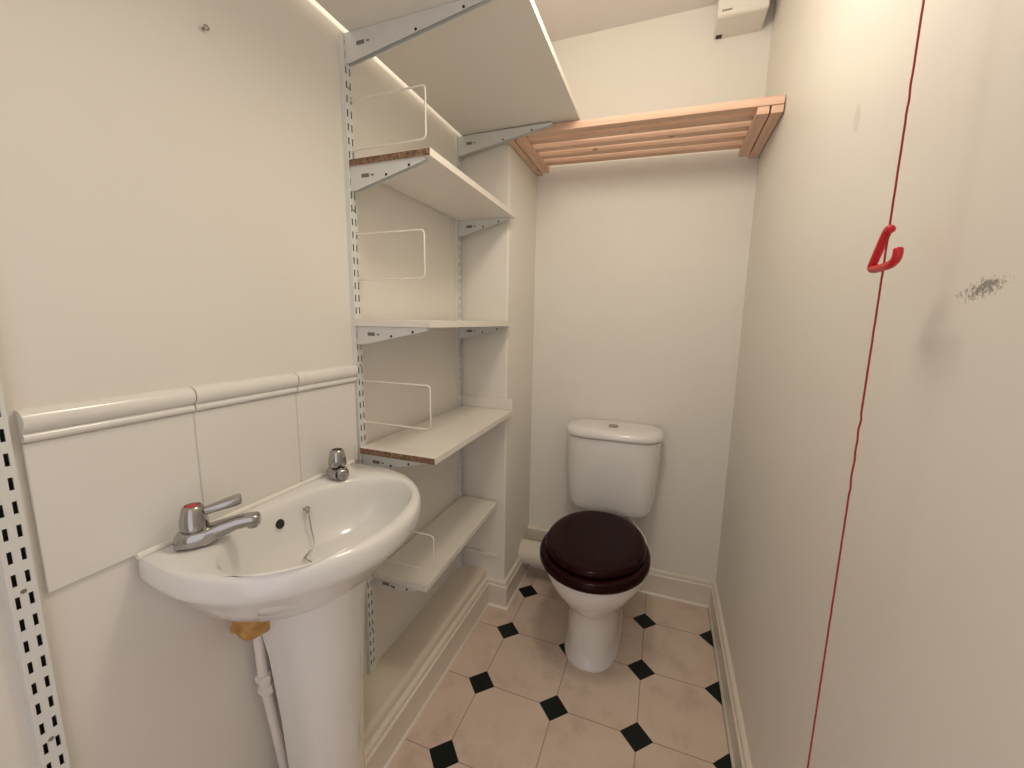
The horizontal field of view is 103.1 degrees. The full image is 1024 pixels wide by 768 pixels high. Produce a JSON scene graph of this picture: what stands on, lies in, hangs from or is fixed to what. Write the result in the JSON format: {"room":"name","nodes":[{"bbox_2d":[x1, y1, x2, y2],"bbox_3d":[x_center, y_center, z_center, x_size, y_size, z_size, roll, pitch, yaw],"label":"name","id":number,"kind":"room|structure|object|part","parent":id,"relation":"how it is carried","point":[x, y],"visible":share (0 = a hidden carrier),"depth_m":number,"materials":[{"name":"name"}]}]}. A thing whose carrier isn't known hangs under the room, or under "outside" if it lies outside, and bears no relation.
{"room":"bathroom","nodes":[
{"label":"bathroom","id":0,"kind":"room"},
{"bbox_2d":[0,0,458,767],"bbox_3d":[-0.509,-0.119,0.953,0.060,2.380,2.218,4,9,20],"label":"wall","id":1,"kind":"structure","parent":0,"point":[173,204],"depth_m":0.70,"materials":[{"name":"paint"}]},
{"bbox_2d":[0,379,69,767],"bbox_3d":[-0.648,0.113,0.513,0.014,1.748,0.026,4,9,20],"label":"upright","id":2,"kind":"object","parent":1,"relation":"attached to","point":[18,579],"visible":1,"depth_m":0.54,"materials":[{"name":"metal"}]},
{"bbox_2d":[14,365,357,592],"bbox_3d":[-0.531,0.122,0.828,0.019,0.264,0.614,4,9,20],"label":"backsplash","id":3,"kind":"structure","parent":1,"relation":"attached to","point":[110,480],"depth_m":0.68,"materials":[{"name":"tile"}]},
{"bbox_2d":[201,24,209,30],"bbox_3d":[-0.528,-0.613,0.699,0.012,0.009,0.010,4,9,20],"label":"screw","id":4,"kind":"object","parent":1,"relation":"attached to","point":[206,27],"visible":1,"depth_m":0.70,"materials":[{"name":"metal"}]},
{"bbox_2d":[338,32,415,674],"bbox_3d":[-0.347,0.026,1.100,0.164,1.748,0.042,4,9,20],"label":"upright","id":5,"kind":"object","parent":1,"relation":"attached to","point":[345,70],"depth_m":1.07,"materials":[{"name":"metal"}]},
{"bbox_2d":[347,84,426,151],"bbox_3d":[-0.304,-0.639,0.982,0.225,0.122,0.007,4,9,20],"label":"wire","id":6,"kind":"object","parent":5,"relation":"attached to","point":[420,85],"visible":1,"depth_m":0.97,"materials":[{"name":"white metal"}]},
{"bbox_2d":[350,157,427,192],"bbox_3d":[-0.303,-0.510,0.994,0.218,0.056,0.016,4,9,20],"label":"shelf bracket","id":7,"kind":"object","parent":5,"relation":"attached to","point":[362,178],"visible":1,"depth_m":1.00,"materials":[{"name":"white metal"}]},
{"bbox_2d":[356,229,425,280],"bbox_3d":[-0.314,-0.326,1.033,0.216,0.122,0.007,4,9,20],"label":"wire","id":8,"kind":"object","parent":5,"relation":"attached to","point":[422,230],"visible":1,"depth_m":1.02,"materials":[{"name":"white metal"}]},
{"bbox_2d":[362,454,420,467],"bbox_3d":[-0.328,0.222,1.113,0.190,0.050,0.016,4,9,20],"label":"shelf bracket","id":9,"kind":"object","parent":5,"relation":"attached to","point":[371,460],"visible":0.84,"depth_m":1.11,"materials":[{"name":"white metal"}]},
{"bbox_2d":[357,326,430,344],"bbox_3d":[-0.309,-0.123,1.054,0.218,0.048,0.016,4,9,20],"label":"shelf bracket","id":10,"kind":"object","parent":5,"relation":"attached to","point":[365,334],"visible":0.98,"depth_m":1.06,"materials":[{"name":"white metal"}]},
{"bbox_3d":[-0.345,0.596,1.199,0.150,0.024,0.016,4,9,20],"label":"shelf bracket","id":11,"kind":"part","parent":5,"relation":"part of","materials":[{"name":"white metal"}]},
{"bbox_2d":[359,379,431,429],"bbox_3d":[-0.315,0.055,1.090,0.226,0.122,0.007,4,9,20],"label":"wire","id":12,"kind":"object","parent":5,"relation":"attached to","point":[363,380],"visible":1,"depth_m":1.08,"materials":[{"name":"white metal"}]},
{"bbox_2d":[387,531,434,571],"bbox_3d":[-0.320,0.462,1.160,0.225,0.114,0.007,4,9,20],"label":"wire","id":13,"kind":"object","parent":5,"relation":"attached to","point":[413,531],"visible":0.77,"depth_m":1.13,"materials":[{"name":"white metal"}]},
{"bbox_2d":[344,0,495,66],"bbox_3d":[-0.213,-0.796,0.917,0.400,0.066,0.016,4,9,20],"label":"shelf bracket","id":14,"kind":"object","parent":5,"relation":"attached to","point":[362,44],"visible":1,"depth_m":0.93,"materials":[{"name":"white metal"}]},
{"bbox_2d":[315,0,579,135],"bbox_3d":[-0.195,-0.831,0.865,0.438,0.018,1.272,4,9,20],"label":"shelf board","id":15,"kind":"object","parent":5,"relation":"attached to","point":[495,66],"visible":0.75,"depth_m":1.08,"materials":[{"name":"white wood"}]},
{"bbox_2d":[364,563,485,747],"bbox_3d":[-0.499,1.011,0.937,0.123,0.152,1.882,4,9,20],"label":"wall ledge","id":16,"kind":"object","parent":1,"relation":"attached to","point":[395,670],"visible":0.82,"depth_m":1.35,"materials":[{"name":"paint"}]},
{"bbox_2d":[253,635,288,767],"bbox_3d":[-0.525,0.698,0.892,0.034,0.481,0.058,4,9,20],"label":"pipe","id":17,"kind":"object","parent":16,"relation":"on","point":[264,679],"visible":0.87,"depth_m":0.87,"materials":[{"name":"white plastic"}]},
{"bbox_2d":[135,448,420,767],"bbox_3d":[-0.374,0.560,0.873,0.328,0.762,0.500,4,9,20],"label":"basin","id":18,"kind":"object","parent":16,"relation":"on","point":[300,558],"visible":1,"depth_m":0.83,"materials":[{"name":"white ceramic"}]},
{"bbox_2d":[173,493,260,550],"bbox_3d":[-0.511,0.238,0.703,0.107,0.076,0.104,4,9,20],"label":"tap","id":19,"kind":"object","parent":18,"relation":"on","point":[195,533],"depth_m":0.69,"materials":[{"name":"silver metal"}]},
{"bbox_2d":[230,621,269,640],"bbox_3d":[-0.517,0.468,0.832,0.079,0.090,0.101,4,9,20],"label":"lump","id":20,"kind":"object","parent":18,"relation":"in","point":[246,631],"visible":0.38,"depth_m":0.79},
{"bbox_3d":[-0.435,0.327,0.868,0.027,0.097,0.086,-5,10,-31],"label":"plug chain","id":21,"kind":"part","parent":18,"relation":"part of","materials":[{"name":"silver metal"}]},
{"bbox_2d":[326,448,348,479],"bbox_3d":[-0.423,0.195,0.994,0.067,0.073,0.056,4,9,20],"label":"tap","id":22,"kind":"object","parent":18,"relation":"on","point":[337,470],"depth_m":0.98,"materials":[{"name":"silver metal"}]},
{"bbox_2d":[364,576,488,767],"bbox_3d":[-0.431,1.031,0.915,0.024,0.121,1.882,4,9,20],"label":"baseboard","id":23,"kind":"structure","parent":1,"relation":"attached to","point":[383,746],"depth_m":1.29,"materials":[{"name":"white wood"}]},
{"bbox_2d":[454,136,461,568],"bbox_3d":[-0.217,-0.058,1.654,0.014,1.748,0.026,4,9,20],"label":"upright","id":24,"kind":"object","parent":1,"relation":"attached to","point":[457,159],"visible":0.62,"depth_m":1.62,"materials":[{"name":"metal"}]},
{"bbox_2d":[349,147,515,220],"bbox_3d":[-0.191,-0.588,1.261,0.232,0.018,0.614,4,9,20],"label":"shelf board","id":25,"kind":"object","parent":24,"relation":"attached to","point":[438,184],"visible":0.92,"depth_m":1.17,"materials":[{"name":"white wood"}]},
{"bbox_2d":[355,319,512,327],"bbox_3d":[-0.199,-0.197,1.319,0.230,0.018,0.620,4,9,20],"label":"shelf board","id":26,"kind":"object","parent":24,"relation":"attached to","point":[358,322],"visible":1,"depth_m":1.05,"materials":[{"name":"white wood"}]},
{"bbox_2d":[373,496,497,591],"bbox_3d":[-0.228,0.537,1.453,0.184,0.018,0.584,4,9,20],"label":"shelf board","id":27,"kind":"object","parent":24,"relation":"attached to","point":[451,531],"visible":0.91,"depth_m":1.36,"materials":[{"name":"white wood"}]},
{"bbox_2d":[360,406,512,464],"bbox_3d":[-0.201,0.149,1.371,0.238,0.018,0.622,4,9,20],"label":"shelf board","id":28,"kind":"object","parent":24,"relation":"attached to","point":[450,431],"visible":1,"depth_m":1.24,"materials":[{"name":"white wood"}]},
{"bbox_2d":[462,395,512,409],"bbox_3d":[-0.102,0.075,1.656,0.223,0.042,0.012,4,9,20],"label":"board","id":29,"kind":"object","parent":28,"relation":"on","point":[475,401],"visible":1,"depth_m":1.65,"materials":[{"name":"white wood"}]},
{"bbox_2d":[459,326,507,337],"bbox_3d":[-0.113,-0.202,1.592,0.205,0.052,0.016,4,9,20],"label":"shelf bracket","id":30,"kind":"object","parent":24,"relation":"attached to","point":[464,332],"visible":0.91,"depth_m":1.60,"materials":[{"name":"white metal"}]},
{"bbox_2d":[458,217,510,236],"bbox_3d":[-0.106,-0.590,1.531,0.208,0.056,0.016,4,9,20],"label":"shelf bracket","id":31,"kind":"object","parent":24,"relation":"attached to","point":[467,227],"visible":1,"depth_m":1.53,"materials":[{"name":"white metal"}]},
{"bbox_2d":[458,122,552,156],"bbox_3d":[-0.030,-0.875,1.460,0.360,0.066,0.016,4,9,20],"label":"shelf bracket","id":32,"kind":"object","parent":24,"relation":"attached to","point":[468,144],"visible":1,"depth_m":1.47,"materials":[{"name":"white metal"}]},
{"bbox_2d":[459,133,536,579],"bbox_3d":[-0.055,-0.241,1.779,0.207,2.380,0.336,4,9,20],"label":"wall pier","id":33,"kind":"object","parent":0,"point":[498,261],"visible":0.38,"depth_m":1.67,"materials":[{"name":"paint"}]},
{"bbox_2d":[465,547,496,557],"bbox_3d":[-0.135,0.731,1.766,0.150,0.016,0.014,4,9,20],"label":"batten","id":34,"kind":"object","parent":33,"relation":"attached to","point":[468,549],"visible":1,"depth_m":1.76,"materials":[{"name":"paint"}]},
{"bbox_2d":[487,558,530,609],"bbox_3d":[-0.008,0.881,1.917,0.108,0.121,0.360,4,9,20],"label":"baseboard","id":35,"kind":"object","parent":33,"relation":"attached to","point":[501,593],"visible":0.83,"depth_m":1.77,"materials":[{"name":"white wood"}]},
{"bbox_2d":[518,538,543,567],"bbox_3d":[0.188,0.814,1.912,0.300,0.122,0.122,4,9,20],"label":"pipe","id":36,"kind":"object","parent":33,"relation":"attached to","point":[529,550],"visible":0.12,"depth_m":1.90,"materials":[{"name":"paint"}]},
{"bbox_2d":[388,567,731,767],"bbox_3d":[-0.001,1.119,0.947,1.185,0.050,2.338,4,9,20],"label":"floor","id":37,"kind":"structure","parent":0,"point":[512,696],"depth_m":1.34,"materials":[{"name":"tile"}]},
{"bbox_2d":[540,419,663,672],"bbox_3d":[0.343,0.600,1.569,0.408,0.795,0.672,4,9,20],"label":"toilet","id":38,"kind":"object","parent":37,"relation":"on","point":[596,558],"visible":1,"depth_m":1.51,"materials":[{"name":"ceramic"}]},
{"bbox_3d":[0.300,0.601,1.476,0.386,0.032,0.470,4,9,20],"label":"seat","id":39,"kind":"part","parent":38,"relation":"part of","materials":[{"name":"brown wood"}]},
{"bbox_3d":[0.305,0.570,1.484,0.354,0.025,0.444,4,9,20],"label":"lid","id":40,"kind":"part","parent":38,"relation":"part of","materials":[{"name":"brown wood"}]},
{"bbox_3d":[0.431,0.200,1.730,0.408,0.042,0.201,4,9,20],"label":"cistern lid","id":41,"kind":"part","parent":38,"relation":"part of","materials":[{"name":"ceramic"}]},
{"bbox_2d":[534,0,716,41],"bbox_3d":[0.036,-1.282,0.573,1.185,0.050,2.338,4,9,20],"label":"ceiling","id":42,"kind":"structure","parent":0,"point":[561,19],"depth_m":1.53,"materials":[{"name":"paint"}]},
{"bbox_2d":[807,0,924,767],"bbox_3d":[0.430,-0.082,0.480,0.009,2.280,0.067,4,9,20],"label":"pull cord","id":43,"kind":"object","parent":42,"relation":"hanging from","point":[873,266],"visible":1,"depth_m":0.48,"materials":[{"name":"red fabric"}]},
{"bbox_2d":[529,0,774,580],"bbox_3d":[0.416,-0.239,1.815,1.185,2.380,0.060,4,9,20],"label":"wall","id":44,"kind":"structure","parent":0,"point":[641,264],"depth_m":1.70,"materials":[{"name":"paint"}]},
{"bbox_2d":[527,524,549,541],"bbox_3d":[0.205,0.762,1.998,0.268,0.094,0.027,4,9,20],"label":"trim","id":45,"kind":"structure","parent":44,"relation":"attached to","point":[535,532],"depth_m":2.02,"materials":[{"name":"white wood"}]},
{"bbox_2d":[531,565,713,607],"bbox_3d":[0.481,0.889,1.915,0.858,0.121,0.024,4,9,20],"label":"baseboard","id":46,"kind":"structure","parent":44,"relation":"attached to","point":[675,586],"depth_m":1.81,"materials":[{"name":"white wood"}]},
{"bbox_2d":[509,95,785,175],"bbox_3d":[0.449,-0.874,1.481,0.853,0.046,0.360,6,10,20],"label":"rack","id":47,"kind":"object","parent":44,"relation":"attached to","point":[746,125],"visible":0.98,"depth_m":1.41,"materials":[{"name":"brown wood"}]},
{"bbox_3d":[0.393,-0.862,1.329,0.852,0.024,0.036,6,10,20],"label":"rail","id":48,"kind":"part","parent":47,"relation":"part of","materials":[{"name":"brown wood"}]},
{"bbox_2d":[714,0,769,39],"bbox_3d":[0.796,-1.310,1.411,0.154,0.112,0.125,4,9,20],"label":"heater","id":49,"kind":"object","parent":44,"relation":"attached to","point":[733,17],"visible":1,"depth_m":1.39,"materials":[{"name":"white plastic"}]},
{"bbox_2d":[716,9,765,34],"bbox_3d":[0.793,-1.255,1.411,0.142,0.002,0.086,4,9,20],"label":"grille","id":50,"kind":"object","parent":49,"relation":"attached to","point":[730,21],"depth_m":1.40,"materials":[{"name":"white plastic"}]},
{"bbox_2d":[716,0,1023,767],"bbox_3d":[0.544,-0.043,0.567,0.060,2.380,2.218,4,9,20],"label":"wall","id":51,"kind":"structure","parent":0,"point":[924,663],"depth_m":0.55,"materials":[{"name":"paint"}]},
{"bbox_2d":[708,581,752,767],"bbox_3d":[0.488,1.070,0.755,0.024,0.121,2.218,4,9,20],"label":"baseboard","id":52,"kind":"structure","parent":51,"relation":"attached to","point":[740,757],"depth_m":1.29,"materials":[{"name":"white wood"}]}
]}

